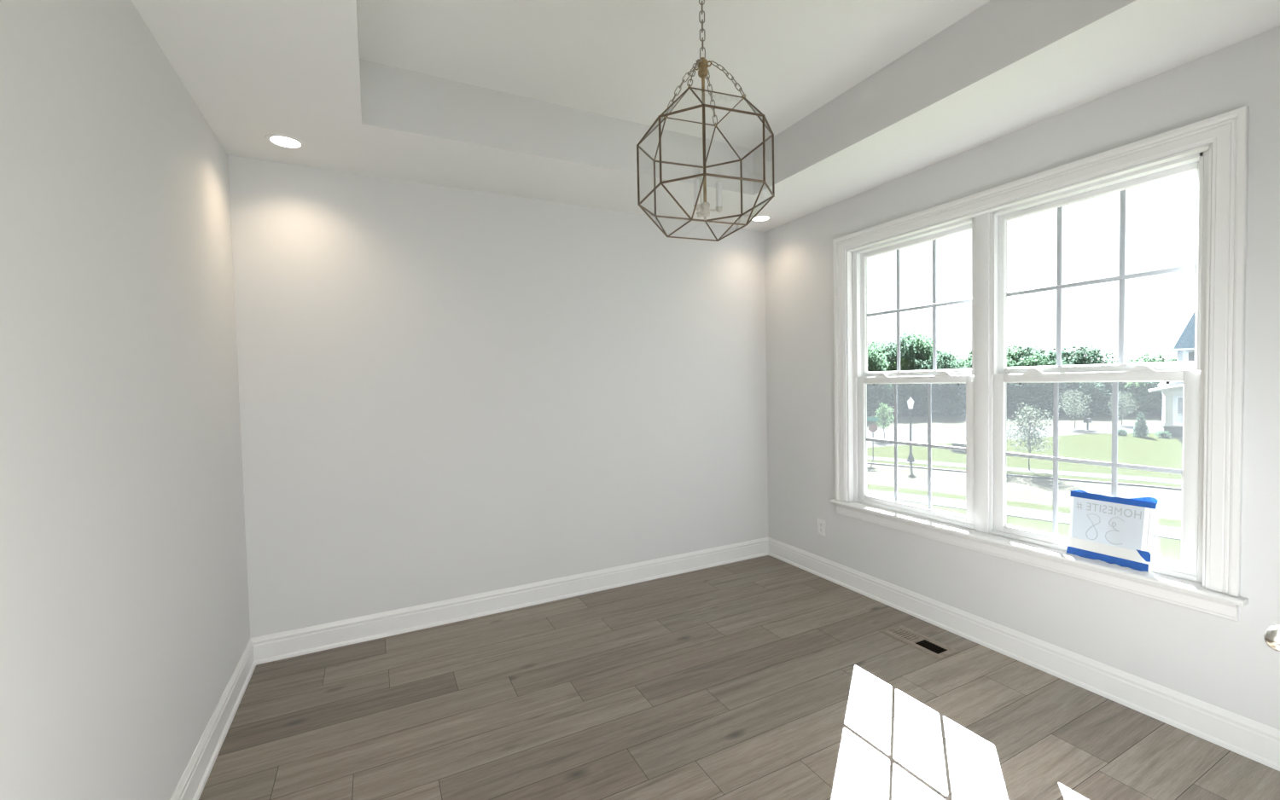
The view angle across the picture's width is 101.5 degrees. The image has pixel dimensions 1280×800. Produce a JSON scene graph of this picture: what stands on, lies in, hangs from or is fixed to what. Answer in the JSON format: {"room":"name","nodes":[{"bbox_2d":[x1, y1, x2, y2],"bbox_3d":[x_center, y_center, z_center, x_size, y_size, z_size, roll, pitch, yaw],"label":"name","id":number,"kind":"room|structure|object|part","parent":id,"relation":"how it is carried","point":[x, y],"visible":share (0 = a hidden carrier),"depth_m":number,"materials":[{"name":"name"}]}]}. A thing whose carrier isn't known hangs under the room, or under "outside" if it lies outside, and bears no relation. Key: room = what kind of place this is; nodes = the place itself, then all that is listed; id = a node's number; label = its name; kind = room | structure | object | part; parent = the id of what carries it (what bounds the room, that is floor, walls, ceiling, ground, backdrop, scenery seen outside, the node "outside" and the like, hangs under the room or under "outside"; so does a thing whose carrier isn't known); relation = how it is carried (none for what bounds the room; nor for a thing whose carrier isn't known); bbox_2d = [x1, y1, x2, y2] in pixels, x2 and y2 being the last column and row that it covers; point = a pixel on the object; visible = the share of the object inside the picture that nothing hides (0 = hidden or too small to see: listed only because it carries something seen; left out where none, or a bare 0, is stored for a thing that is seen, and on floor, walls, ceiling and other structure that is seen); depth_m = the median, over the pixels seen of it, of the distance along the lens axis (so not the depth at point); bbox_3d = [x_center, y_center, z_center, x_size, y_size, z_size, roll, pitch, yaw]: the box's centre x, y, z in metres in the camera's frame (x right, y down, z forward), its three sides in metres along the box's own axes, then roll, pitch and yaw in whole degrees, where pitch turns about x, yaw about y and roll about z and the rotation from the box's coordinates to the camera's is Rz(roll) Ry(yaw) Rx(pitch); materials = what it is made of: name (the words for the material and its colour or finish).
{"room":"empty dining room","nodes":[
{"label":"empty dining room","id":0,"kind":"room"},
{"bbox_2d":[0,0,250,799],"bbox_3d":[-1.348,-0.086,1.052,0.150,3.541,3.850,-2,2,-27],"label":"wall","id":1,"kind":"structure","parent":0,"point":[125,625],"depth_m":1.43,"materials":[{"name":"paint"}]},
{"bbox_2d":[170,638,255,799],"bbox_3d":[-1.317,1.406,1.296,0.026,0.143,3.505,-2,2,-27],"label":"baseboard","id":2,"kind":"structure","parent":1,"relation":"attached to","point":[191,785],"depth_m":2.17,"materials":[{"name":"paint"}]},
{"bbox_2d":[227,155,767,638],"bbox_3d":[-0.574,-0.190,3.688,3.922,3.541,0.150,-2,2,-27],"label":"wall","id":3,"kind":"structure","parent":0,"point":[445,392],"depth_m":3.35,"materials":[{"name":"paint"}]},
{"bbox_2d":[250,537,767,664],"bbox_3d":[-0.504,1.310,3.659,3.622,0.143,0.026,-2,2,-27],"label":"baseboard","id":4,"kind":"structure","parent":3,"relation":"attached to","point":[283,645],"depth_m":3.39,"materials":[{"name":"paint"}]},
{"bbox_2d":[131,0,1279,232],"bbox_3d":[0.268,-1.619,1.923,3.922,0.601,4.000,-2,2,-27],"label":"ceiling","id":5,"kind":"structure","parent":0,"point":[555,101],"depth_m":2.46,"materials":[{"name":"paint"}]},
{"bbox_2d":[264,133,305,149],"bbox_3d":[-1.782,-1.298,2.627,0.172,0.004,0.172,-2,2,-27],"label":"recessed light","id":6,"kind":"object","parent":5,"relation":"in","point":[282,141],"visible":1,"depth_m":2.62,"materials":[{"name":"paint"}]},
{"bbox_2d":[636,0,774,241],"bbox_3d":[0.242,-1.135,1.994,0.468,0.974,0.468,-2,2,-20],"label":"lantern pendant","id":7,"kind":"object","parent":5,"relation":"hanging from","point":[702,208],"visible":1,"depth_m":1.97,"materials":[{"name":"brown metal"}]},
{"bbox_3d":[0.154,-1.199,2.033,0.127,0.160,0.018,0,2,25],"label":"corner chain","id":8,"kind":"part","parent":7,"relation":"part of","materials":[{"name":"metal"}]},
{"bbox_3d":[0.200,-1.195,1.905,0.018,0.160,0.127,0,2,26],"label":"corner chain","id":9,"kind":"part","parent":7,"relation":"part of","materials":[{"name":"metal"}]},
{"bbox_3d":[0.236,-1.455,1.983,0.017,0.320,0.017,-3,3,-44],"label":"hanging chain","id":10,"kind":"part","parent":7,"relation":"part of","materials":[{"name":"metal"}]},
{"bbox_3d":[0.245,-0.993,1.999,0.012,0.495,0.012,-2,2,-27],"label":"stem","id":11,"kind":"part","parent":7,"relation":"part of","materials":[{"name":"gold metal"}]},
{"bbox_3d":[0.248,-0.883,2.002,0.468,0.470,0.468,-2,2,-20],"label":"frame","id":12,"kind":"part","parent":7,"relation":"part of","materials":[{"name":"brown metal"}]},
{"bbox_2d":[693,179,722,220],"bbox_3d":[0.241,-0.800,2.012,0.117,0.214,0.112,-2,2,-27],"label":"bulb","id":13,"kind":"object","parent":7,"relation":"on","point":[702,208],"depth_m":1.99,"materials":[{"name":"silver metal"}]},
{"bbox_3d":[0.282,-1.203,2.079,0.018,0.160,0.127,0,2,25],"label":"corner chain","id":14,"kind":"part","parent":7,"relation":"part of","materials":[{"name":"metal"}]},
{"bbox_3d":[0.328,-1.199,1.951,0.128,0.160,0.018,0,2,26],"label":"corner chain","id":15,"kind":"part","parent":7,"relation":"part of","materials":[{"name":"metal"}]},
{"bbox_2d":[749,215,772,221],"bbox_3d":[0.933,-1.401,4.034,0.172,0.004,0.172,-2,2,-27],"label":"recessed light","id":16,"kind":"object","parent":5,"relation":"in","point":[759,218],"visible":0.85,"depth_m":4.03,"materials":[{"name":"paint"}]},
{"bbox_2d":[198,555,1279,799],"bbox_3d":[0.367,1.520,1.961,3.622,0.200,3.850,-2,2,-27],"label":"floor","id":17,"kind":"structure","parent":0,"point":[766,677],"depth_m":2.34,"materials":[{"name":"brown wood"}]},
{"bbox_2d":[883,625,957,658],"bbox_3d":[1.574,1.361,2.948,0.165,0.003,0.340,-2,2,-27],"label":"floor vent","id":18,"kind":"object","parent":17,"relation":"in","point":[934,648],"visible":1,"depth_m":2.93,"materials":[{"name":"brown wood"}]},
{"bbox_2d":[764,25,1279,730],"bbox_3d":[2.013,-0.212,2.759,0.150,3.541,3.850,-2,2,-27],"label":"wall","id":19,"kind":"structure","parent":0,"point":[1227,665],"depth_m":2.49,"materials":[{"name":"paint"}]},
{"bbox_2d":[817,517,826,536],"bbox_3d":[1.368,0.961,3.940,0.009,0.125,0.083,-2,2,-27],"label":"wall outlet","id":20,"kind":"object","parent":19,"relation":"attached to","point":[821,523],"visible":1,"depth_m":3.93,"materials":[{"name":"plastic"}]},
{"bbox_2d":[851,212,989,534],"bbox_3d":[1.757,-0.149,3.308,0.113,1.780,0.920,-2,2,-27],"label":"window","id":21,"kind":"structure","parent":19,"relation":"in","point":[862,377],"depth_m":3.20,"materials":[{"name":"plastic"}]},
{"bbox_3d":[1.736,0.279,3.337,0.034,0.862,0.806,-2,2,-27],"label":"sash","id":22,"kind":"part","parent":21,"relation":"part of","materials":[{"name":"plastic"}]},
{"bbox_3d":[1.753,-0.584,3.326,0.030,0.867,0.806,-2,2,-27],"label":"sash","id":23,"kind":"part","parent":21,"relation":"part of","materials":[{"name":"plastic"}]},
{"bbox_2d":[768,537,1279,771],"bbox_3d":[1.887,1.285,2.923,0.026,0.143,3.505,-2,2,-27],"label":"baseboard","id":24,"kind":"structure","parent":19,"relation":"attached to","point":[1259,742],"depth_m":2.52,"materials":[{"name":"paint"}]},
{"bbox_2d":[829,499,1248,606],"bbox_3d":[1.887,0.755,2.916,0.113,0.023,2.025,-2,2,-27],"label":"window sill","id":25,"kind":"structure","parent":19,"relation":"attached to","point":[1181,584],"depth_m":2.56,"materials":[{"name":"paint"}]},
{"bbox_2d":[1066,489,1157,572],"bbox_3d":[2.178,0.592,2.426,0.052,0.327,0.318,-2,2,-27],"label":"sign","id":26,"kind":"object","parent":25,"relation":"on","point":[1110,530],"visible":1,"depth_m":2.41,"materials":[{"name":"paper"}]},
{"bbox_2d":[832,105,1249,622],"bbox_3d":[1.918,-0.142,2.912,0.175,1.974,1.983,-2,2,-27],"label":"window","id":27,"kind":"structure","parent":19,"relation":"in","point":[1192,373],"depth_m":2.27,"materials":[{"name":"plastic"}]},
{"bbox_3d":[2.146,0.298,2.529,0.034,0.862,0.806,-2,2,-27],"label":"sash","id":28,"kind":"part","parent":27,"relation":"part of","materials":[{"name":"plastic"}]},
{"bbox_3d":[2.164,-0.565,2.519,0.030,0.867,0.806,-2,2,-27],"label":"sash","id":29,"kind":"part","parent":27,"relation":"part of","materials":[{"name":"plastic"}]},
{"bbox_2d":[1058,389,1091,429],"bbox_3d":[37.017,0.775,44.496,2.550,3.343,2.303,-2,2,-27],"label":"young tree","id":30,"kind":"object","parent":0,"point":[1069,398],"visible":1,"depth_m":44.40,"materials":[{"name":"green plant"}]},
{"bbox_3d":[1.080,0.085,0.451,3.622,2.740,0.120,-2,2,-27],"label":"wall","id":31,"kind":"structure","parent":0,"visible":0},
{"bbox_2d":[1263,625,1279,651],"bbox_3d":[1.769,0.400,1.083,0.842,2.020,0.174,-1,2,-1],"label":"door knob","id":32,"kind":"object","parent":31,"relation":"in","point":[1271,636],"depth_m":1.14,"materials":[{"name":"metal"}]},
{"label":"outside","id":33,"kind":"structure","parent":0,"visible":0},
{"bbox_2d":[866,456,1181,484],"bbox_3d":[19.977,3.706,24.352,2.147,0.530,25.747,-3,3,-45],"label":"sidewalk","id":34,"kind":"structure","parent":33,"point":[885,459],"depth_m":24.70,"materials":[{"name":"concrete"}]},
{"bbox_2d":[866,416,878,459],"bbox_3d":[13.230,2.181,29.665,0.600,2.500,0.064,0,2,24],"label":"stop sign","id":35,"kind":"object","parent":34,"relation":"on","point":[872,427],"visible":0.99,"depth_m":29.63,"materials":[{"name":"red metal"}]},
{"bbox_3d":[13.196,1.078,29.602,0.600,0.230,0.006,0,2,24],"label":"street name plate","id":36,"kind":"part","parent":35,"relation":"part of","materials":[{"name":"green metal"}]},
{"bbox_3d":[13.232,2.181,29.669,0.052,2.500,0.052,0,3,41],"label":"post","id":37,"kind":"part","parent":35,"relation":"part of","materials":[{"name":"grey metal"}]},
{"bbox_2d":[906,397,914,461],"bbox_3d":[15.045,1.624,29.041,0.420,3.580,0.420,-2,2,-27],"label":"street lamp","id":38,"kind":"object","parent":34,"relation":"on","point":[910,403],"visible":0.99,"depth_m":28.99,"materials":[{"name":"black metal"}]},
{"bbox_3d":[15.047,1.724,29.044,0.150,2.480,0.146,-2,2,-27],"label":"post","id":39,"kind":"part","parent":38,"relation":"part of","materials":[{"name":"black metal"}]},
{"bbox_3d":[15.018,0.310,28.997,0.314,0.350,0.314,0,3,41],"label":"lantern glass","id":40,"kind":"part","parent":38,"relation":"part of","materials":[{"name":"white glass"}]},
{"bbox_2d":[1006,402,1053,470],"bbox_3d":[18.819,1.776,25.546,2.131,3.357,1.686,-1,2,5],"label":"young tree","id":41,"kind":"object","parent":34,"relation":"on","point":[1028,418],"visible":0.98,"depth_m":25.45,"materials":[{"name":"green plant"}]},
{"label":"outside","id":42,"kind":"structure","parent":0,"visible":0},
{"bbox_2d":[866,404,1181,520],"bbox_3d":[77.135,0.849,76.825,179.000,0.580,200.000,-2,2,-27],"label":"road","id":43,"kind":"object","parent":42,"point":[1033,491],"depth_m":23.20,"materials":[{"name":"grey asphalt"}]},
{"bbox_2d":[866,345,893,417],"bbox_3d":[27.191,-2.134,61.476,4.752,8.504,4.825,-1,2,13],"label":"tree","id":44,"kind":"object","parent":43,"relation":"on","point":[876,363],"visible":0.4,"depth_m":60.34,"materials":[{"name":"green plant"}]},
{"bbox_2d":[866,361,894,417],"bbox_3d":[27.420,-1.332,62.272,4.600,6.760,4.847,-1,2,2],"label":"tree","id":45,"kind":"object","parent":43,"relation":"on","point":[872,369],"visible":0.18,"depth_m":60.83,"materials":[{"name":"green plant"}]},
{"bbox_2d":[867,340,896,414],"bbox_3d":[28.633,-2.768,65.167,6.064,9.474,5.972,-3,3,-42],"label":"tree","id":46,"kind":"object","parent":43,"relation":"on","point":[879,345],"visible":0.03,"depth_m":63.95,"materials":[{"name":"green plant"}]},
{"bbox_2d":[871,340,897,413],"bbox_3d":[32.113,-2.926,69.528,6.988,10.096,6.759,-2,2,-26],"label":"tree","id":47,"kind":"object","parent":43,"relation":"on","point":[887,347],"visible":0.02,"depth_m":68.73,"materials":[{"name":"green plant"}]},
{"bbox_2d":[887,357,923,415],"bbox_3d":[32.224,-1.722,63.539,4.858,7.258,5.107,-1,2,4],"label":"tree","id":48,"kind":"object","parent":43,"relation":"on","point":[902,363],"visible":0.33,"depth_m":63.01,"materials":[{"name":"green plant"}]},
{"bbox_2d":[884,334,929,414],"bbox_3d":[33.709,-3.092,66.081,5.210,10.635,5.040,-1,2,-3],"label":"tree","id":49,"kind":"object","parent":43,"relation":"on","point":[904,352],"visible":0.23,"depth_m":65.39,"materials":[{"name":"green plant"}]},
{"bbox_2d":[890,330,930,355],"bbox_3d":[36.041,-3.892,70.042,6.620,11.105,6.562,-1,2,7],"label":"tree","id":50,"kind":"object","parent":43,"relation":"on","point":[903,333],"visible":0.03,"depth_m":69.71,"materials":[{"name":"green plant"}]},
{"bbox_2d":[890,358,940,416],"bbox_3d":[33.197,-1.406,62.839,4.875,7.224,5.040,-2,2,-16],"label":"tree","id":51,"kind":"object","parent":43,"relation":"on","point":[922,399],"visible":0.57,"depth_m":62.02,"materials":[{"name":"green plant"}]},
{"bbox_2d":[893,332,939,360],"bbox_3d":[37.124,-3.723,70.433,7.352,10.692,7.241,-3,2,-37],"label":"tree","id":52,"kind":"object","parent":43,"relation":"on","point":[920,334],"visible":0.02,"depth_m":68.88,"materials":[{"name":"green plant"}]},
{"bbox_2d":[903,336,941,413],"bbox_3d":[35.539,-3.248,67.154,5.945,10.020,6.036,0,2,27],"label":"tree","id":53,"kind":"object","parent":43,"relation":"on","point":[922,348],"visible":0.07,"depth_m":66.05,"materials":[{"name":"green plant"}]},
{"bbox_2d":[925,347,954,412],"bbox_3d":[39.407,-2.719,70.769,6.923,9.226,7.157,-2,2,-17],"label":"tree","id":54,"kind":"object","parent":43,"relation":"on","point":[939,351],"visible":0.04,"depth_m":69.45,"materials":[{"name":"green plant"}]},
{"bbox_2d":[923,349,965,416],"bbox_3d":[36.175,-1.938,62.415,4.811,8.278,4.974,0,2,28],"label":"tree","id":55,"kind":"object","parent":43,"relation":"on","point":[945,392],"visible":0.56,"depth_m":61.73,"materials":[{"name":"green plant"}]},
{"bbox_2d":[931,363,966,415],"bbox_3d":[38.128,-1.275,63.636,4.728,6.659,4.888,-3,2,-36],"label":"tree","id":56,"kind":"object","parent":43,"relation":"on","point":[962,407],"visible":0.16,"depth_m":62.75,"materials":[{"name":"green plant"}]},
{"bbox_2d":[941,353,963,365],"bbox_3d":[41.388,-2.387,70.178,6.689,7.837,6.588,1,3,45],"label":"tree","id":57,"kind":"object","parent":43,"relation":"on","point":[952,355],"visible":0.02,"depth_m":69.14,"materials":[{"name":"green plant"}]},
{"bbox_2d":[948,359,971,413],"bbox_3d":[40.698,-1.770,66.166,5.233,6.892,5.313,-2,2,-27],"label":"tree","id":58,"kind":"object","parent":43,"relation":"on","point":[961,360],"visible":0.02,"depth_m":65.53,"materials":[{"name":"green plant"}]},
{"bbox_2d":[957,350,971,366],"bbox_3d":[44.780,-2.618,69.531,6.287,8.206,6.192,-3,3,-45],"label":"tree","id":59,"kind":"object","parent":43,"relation":"on","point":[959,358],"visible":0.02,"depth_m":69.39,"materials":[{"name":"green plant"}]},
{"bbox_2d":[1006,357,1017,410],"bbox_3d":[44.260,-2.086,65.296,6.567,7.439,6.468,-2,2,-17],"label":"tree","id":60,"kind":"object","parent":43,"relation":"on","point":[1010,360],"visible":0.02,"depth_m":63.47,"materials":[{"name":"green plant"}]},
{"bbox_2d":[1006,383,1025,413],"bbox_3d":[41.738,-1.090,61.378,5.293,6.258,5.120,-1,2,16],"label":"tree","id":61,"kind":"object","parent":43,"relation":"on","point":[1008,384],"visible":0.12,"depth_m":59.87,"materials":[{"name":"green plant"}]},
{"bbox_2d":[1006,360,1027,413],"bbox_3d":[46.207,-1.601,63.816,6.562,6.479,6.467,-2,2,-22],"label":"tree","id":62,"kind":"object","parent":43,"relation":"on","point":[1018,365],"visible":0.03,"depth_m":63.95,"materials":[{"name":"green plant"}]},
{"bbox_2d":[1006,344,1030,411],"bbox_3d":[48.347,-2.886,68.100,6.245,8.694,6.176,-1,2,5],"label":"tree","id":63,"kind":"object","parent":43,"relation":"on","point":[1013,349],"visible":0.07,"depth_m":66.73,"materials":[{"name":"green plant"}]},
{"bbox_2d":[1006,383,1051,415],"bbox_3d":[44.607,-0.780,60.647,5.096,5.104,5.019,0,2,29],"label":"tree","id":64,"kind":"object","parent":43,"relation":"on","point":[1026,393],"visible":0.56,"depth_m":59.55,"materials":[{"name":"green plant"}]},
{"bbox_2d":[1011,383,1053,414],"bbox_3d":[45.414,-0.811,61.335,5.021,5.042,4.773,0,2,23],"label":"tree","id":65,"kind":"object","parent":43,"relation":"on","point":[1050,393],"visible":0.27,"depth_m":59.76,"materials":[{"name":"green plant"}]},
{"bbox_2d":[1008,343,1056,411],"bbox_3d":[50.172,-2.732,67.472,6.750,9.013,6.979,-1,2,16],"label":"tree","id":66,"kind":"object","parent":43,"relation":"on","point":[1029,348],"visible":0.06,"depth_m":66.37,"materials":[{"name":"green plant"}]},
{"bbox_2d":[1012,353,1065,413],"bbox_3d":[47.822,-2.001,62.670,6.170,7.298,6.264,1,3,43],"label":"tree","id":67,"kind":"object","parent":43,"relation":"on","point":[1034,359],"visible":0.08,"depth_m":62.54,"materials":[{"name":"green plant"}]},
{"bbox_2d":[1031,383,1070,414],"bbox_3d":[47.423,-1.106,60.716,4.795,5.639,4.723,-1,2,-4],"label":"tree","id":68,"kind":"object","parent":43,"relation":"on","point":[1050,404],"visible":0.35,"depth_m":59.56,"materials":[{"name":"green plant"}]},
{"bbox_2d":[1041,356,1077,413],"bbox_3d":[50.019,-1.615,61.511,5.778,7.020,5.589,0,2,37],"label":"tree","id":69,"kind":"object","parent":43,"relation":"on","point":[1067,363],"visible":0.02,"depth_m":60.88,"materials":[{"name":"green plant"}]},
{"bbox_2d":[1039,345,1087,365],"bbox_3d":[52.953,-2.517,65.537,6.799,8.559,7.029,-1,2,1],"label":"tree","id":70,"kind":"object","parent":43,"relation":"on","point":[1064,353],"visible":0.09,"depth_m":65.11,"materials":[{"name":"green plant"}]},
{"bbox_2d":[1058,382,1111,416],"bbox_3d":[48.783,-0.534,57.514,4.845,5.014,5.009,-1,2,2],"label":"tree","id":71,"kind":"object","parent":43,"relation":"on","point":[1092,389],"visible":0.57,"depth_m":56.67,"materials":[{"name":"green plant"}]},
{"bbox_2d":[1063,343,1115,365],"bbox_3d":[55.138,-2.633,64.931,6.480,8.758,6.699,0,2,28],"label":"tree","id":72,"kind":"object","parent":43,"relation":"on","point":[1093,354],"visible":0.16,"depth_m":63.58,"materials":[{"name":"green plant"}]},
{"bbox_2d":[1085,382,1126,415],"bbox_3d":[51.621,-0.547,58.323,4.830,4.855,4.672,-2,2,-23],"label":"tree","id":73,"kind":"object","parent":43,"relation":"on","point":[1108,384],"visible":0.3,"depth_m":57.57,"materials":[{"name":"green plant"}]},
{"bbox_2d":[1104,360,1139,413],"bbox_3d":[55.158,-1.525,59.618,5.392,6.237,5.474,0,2,34],"label":"tree","id":74,"kind":"object","parent":43,"relation":"on","point":[1127,360],"visible":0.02,"depth_m":59.66,"materials":[{"name":"green plant"}]},
{"bbox_2d":[1107,390,1139,424],"bbox_3d":[43.150,0.715,46.638,2.071,3.066,2.112,-2,2,-27],"label":"young tree","id":75,"kind":"object","parent":43,"relation":"on","point":[1120,406],"visible":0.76,"depth_m":46.55,"materials":[{"name":"green plant"}]},
{"bbox_2d":[1109,382,1162,415],"bbox_3d":[53.968,-0.386,56.130,5.242,4.188,4.982,0,2,30],"label":"tree","id":76,"kind":"object","parent":43,"relation":"on","point":[1139,400],"visible":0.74,"depth_m":55.59,"materials":[{"name":"green plant"}]},
{"bbox_2d":[1131,382,1162,415],"bbox_3d":[55.384,-0.580,55.847,4.772,4.938,4.934,1,3,43],"label":"tree","id":77,"kind":"object","parent":43,"relation":"on","point":[1159,412],"visible":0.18,"depth_m":55.34,"materials":[{"name":"green plant"}]},
{"bbox_2d":[1128,353,1176,363],"bbox_3d":[60.595,-2.099,62.505,6.595,6.974,7.409,0,2,22],"label":"tree","id":78,"kind":"object","parent":43,"relation":"on","point":[1145,358],"visible":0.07,"depth_m":62.17,"materials":[{"name":"green plant"}]},
{"bbox_2d":[1156,358,1175,362],"bbox_3d":[61.884,-1.755,61.022,7.510,6.327,6.685,-2,2,-18],"label":"tree","id":79,"kind":"object","parent":43,"relation":"on","point":[1174,359],"visible":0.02,"depth_m":60.82,"materials":[{"name":"green plant"}]},
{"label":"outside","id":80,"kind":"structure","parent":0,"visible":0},
{"bbox_2d":[866,483,1181,528],"bbox_3d":[14.402,4.044,17.809,2.045,0.520,20.252,-3,3,-41],"label":"grass strip","id":81,"kind":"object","parent":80,"point":[1158,521],"visible":0.04,"depth_m":18.94,"materials":[{"name":"green plant"}]},
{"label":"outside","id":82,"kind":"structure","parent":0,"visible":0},
{"bbox_2d":[886,498,1181,562],"bbox_3d":[11.151,4.144,16.962,7.000,0.510,21.000,-2,2,-27],"label":"lawn","id":83,"kind":"structure","parent":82,"point":[1168,549],"depth_m":15.70,"materials":[{"name":"green plant"}]},
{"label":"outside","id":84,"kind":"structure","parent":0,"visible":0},
{"bbox_2d":[867,489,1181,540],"bbox_3d":[13.541,4.083,17.014,1.956,0.530,19.597,-3,3,-41],"label":"sidewalk","id":85,"kind":"structure","parent":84,"point":[1158,531],"depth_m":17.86,"materials":[{"name":"concrete"}]},
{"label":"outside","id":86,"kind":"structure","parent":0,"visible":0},
{"bbox_2d":[866,425,1162,448],"bbox_3d":[27.796,2.898,44.148,39.533,0.500,12.854,-2,2,-13],"label":"street","id":87,"kind":"structure","parent":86,"point":[939,435],"depth_m":42.57,"materials":[{"name":"grey asphalt"}]},
{"bbox_2d":[874,402,894,439],"bbox_3d":[18.458,1.593,39.718,1.543,2.790,1.456,-2,2,-27],"label":"young tree","id":88,"kind":"object","parent":87,"relation":"on","point":[884,421],"visible":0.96,"depth_m":39.57,"materials":[{"name":"green plant"}]},
{"bbox_2d":[1083,418,1092,430],"bbox_3d":[37.088,1.990,43.292,0.560,0.990,0.340,-2,2,-27],"label":"mailbox","id":89,"kind":"object","parent":87,"relation":"on","point":[1087,421],"visible":1,"depth_m":43.21,"materials":[{"name":"black metal"}]},
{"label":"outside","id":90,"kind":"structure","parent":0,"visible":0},
{"bbox_3d":[16.530,3.914,21.601,12.200,0.440,24.400,-2,2,-27],"label":"street","id":91,"kind":"object","parent":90,"visible":0},
{"bbox_2d":[866,462,1181,490],"bbox_3d":[18.880,3.770,22.960,1.027,0.540,25.589,-3,3,-45],"label":"curb","id":92,"kind":"object","parent":91,"relation":"on","point":[923,468],"visible":0.16,"depth_m":23.37,"materials":[{"name":"grey concrete"}]},
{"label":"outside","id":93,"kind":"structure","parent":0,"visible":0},
{"bbox_2d":[866,459,1181,488],"bbox_3d":[19.257,3.756,23.432,1.847,0.520,25.727,-3,3,-45],"label":"grass strip","id":94,"kind":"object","parent":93,"point":[868,461],"visible":0.2,"depth_m":23.90,"materials":[{"name":"green plant"}]},
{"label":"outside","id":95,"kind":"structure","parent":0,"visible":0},
{"bbox_2d":[866,433,1182,480],"bbox_3d":[33.802,3.210,30.960,37.900,0.510,25.450,-2,2,-27],"label":"lawn","id":96,"kind":"structure","parent":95,"point":[1152,450],"depth_m":30.99,"materials":[{"name":"green plant"}]},
{"bbox_2d":[949,442,965,453],"bbox_3d":[19.953,2.920,32.465,0.840,0.560,0.900,-2,2,-27],"label":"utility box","id":97,"kind":"object","parent":96,"relation":"on","point":[962,445],"visible":0.59,"depth_m":32.26,"materials":[{"name":"metal"}]},
{"bbox_3d":[19.948,2.670,32.457,0.760,0.060,0.820,-2,2,-27],"label":"lid","id":98,"kind":"part","parent":97,"relation":"part of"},
{"bbox_2d":[1117,429,1128,436],"bbox_3d":[35.873,2.442,39.025,0.662,0.644,0.899,-2,2,-27],"label":"bush","id":99,"kind":"object","parent":96,"relation":"on","point":[1120,433],"visible":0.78,"depth_m":38.83,"materials":[{"name":"green plant"}]},
{"bbox_2d":[1131,412,1149,437],"bbox_3d":[36.338,1.951,37.900,0.961,2.194,0.976,-2,2,-27],"label":"bush","id":100,"kind":"object","parent":96,"relation":"on","point":[1140,428],"visible":0.88,"depth_m":37.80,"materials":[{"name":"green plant"}]},
{"bbox_2d":[1154,430,1171,438],"bbox_3d":[37.171,2.473,37.082,0.786,0.639,0.897,-2,2,-27],"label":"bush","id":101,"kind":"object","parent":96,"relation":"on","point":[1163,434],"visible":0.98,"depth_m":36.96,"materials":[{"name":"green plant"}]},
{"bbox_2d":[1148,310,1194,436],"bbox_3d":[44.489,-2.503,38.257,10.500,10.000,10.050,1,3,42],"label":"house","id":102,"kind":"structure","parent":96,"relation":"on","point":[1172,392],"depth_m":39.24,"materials":[{"name":"wood"}]},
{"bbox_3d":[41.428,-1.118,34.924,9.400,0.980,0.100,1,3,42],"label":"gable panel","id":103,"kind":"part","parent":102,"relation":"part of","materials":[{"name":"white"}]},
{"bbox_3d":[38.971,1.335,37.598,0.900,0.720,0.060,1,3,42],"label":"porch railing","id":104,"kind":"part","parent":102,"relation":"part of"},
{"bbox_3d":[40.554,0.506,38.988,0.590,1.340,0.030,1,3,42],"label":"pane","id":105,"kind":"part","parent":102,"relation":"part of","materials":[{"name":"grey glass"}]},
{"bbox_3d":[41.717,-3.033,39.354,0.560,1.140,0.030,1,3,42],"label":"pane","id":106,"kind":"part","parent":102,"relation":"part of","materials":[{"name":"grey glass"}]}
]}

